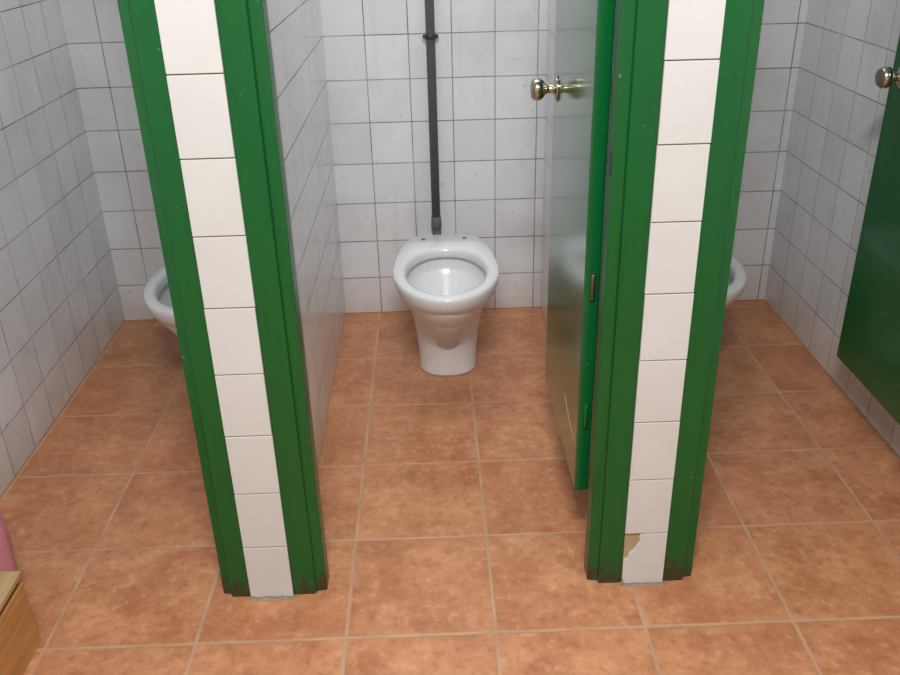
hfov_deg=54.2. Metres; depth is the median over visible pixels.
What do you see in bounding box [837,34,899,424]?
door
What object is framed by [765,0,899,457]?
wall
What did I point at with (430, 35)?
pipe
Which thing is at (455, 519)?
floor
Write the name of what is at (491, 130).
wall
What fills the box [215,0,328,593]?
door frame
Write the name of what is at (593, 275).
barrel
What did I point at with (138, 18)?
door frame
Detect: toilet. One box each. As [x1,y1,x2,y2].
[143,264,177,335]
[392,234,499,375]
[725,255,746,309]
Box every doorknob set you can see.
[530,76,558,101]
[875,66,899,88]
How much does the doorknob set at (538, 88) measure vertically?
0.062 m
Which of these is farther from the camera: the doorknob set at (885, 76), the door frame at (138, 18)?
the doorknob set at (885, 76)
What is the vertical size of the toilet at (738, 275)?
0.403 m
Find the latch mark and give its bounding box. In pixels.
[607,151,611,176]
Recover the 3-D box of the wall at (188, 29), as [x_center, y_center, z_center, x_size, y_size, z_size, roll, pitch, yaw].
[-0.465,-0.668,2.313,0.104,2.080,1.597,-2,27,-1]
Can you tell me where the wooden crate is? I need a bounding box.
[0,571,40,674]
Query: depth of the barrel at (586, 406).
2.00 m
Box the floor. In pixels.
[0,300,899,674]
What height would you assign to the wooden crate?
0.200 m
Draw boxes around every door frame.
[117,0,250,596]
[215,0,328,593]
[584,0,667,582]
[662,0,764,580]
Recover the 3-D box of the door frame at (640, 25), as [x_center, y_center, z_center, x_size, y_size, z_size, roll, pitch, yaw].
[0.342,-0.347,1.684,0.078,2.029,0.105,-2,27,-1]
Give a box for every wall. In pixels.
[0,0,124,496]
[58,0,808,320]
[154,0,345,600]
[541,0,725,587]
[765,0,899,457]
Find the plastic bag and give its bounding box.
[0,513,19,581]
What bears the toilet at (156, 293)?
on the floor
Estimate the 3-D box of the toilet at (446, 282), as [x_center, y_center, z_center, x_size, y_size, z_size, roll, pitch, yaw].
[-0.013,-0.111,3.052,0.346,0.403,0.794,-2,27,-1]
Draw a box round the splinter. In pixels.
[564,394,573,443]
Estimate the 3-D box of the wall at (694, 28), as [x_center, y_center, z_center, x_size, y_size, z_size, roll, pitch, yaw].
[0.409,-0.697,2.325,0.102,2.080,1.597,-2,27,-1]
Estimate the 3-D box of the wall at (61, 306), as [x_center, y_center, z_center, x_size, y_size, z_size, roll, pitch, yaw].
[-1.305,-0.296,0.917,0.100,2.700,4.378,-2,27,-1]
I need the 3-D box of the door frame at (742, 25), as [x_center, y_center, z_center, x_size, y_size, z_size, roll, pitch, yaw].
[0.516,-0.353,1.686,0.074,2.029,0.105,-2,27,-1]
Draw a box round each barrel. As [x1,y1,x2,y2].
[583,404,588,427]
[590,273,595,300]
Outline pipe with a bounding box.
[422,0,441,234]

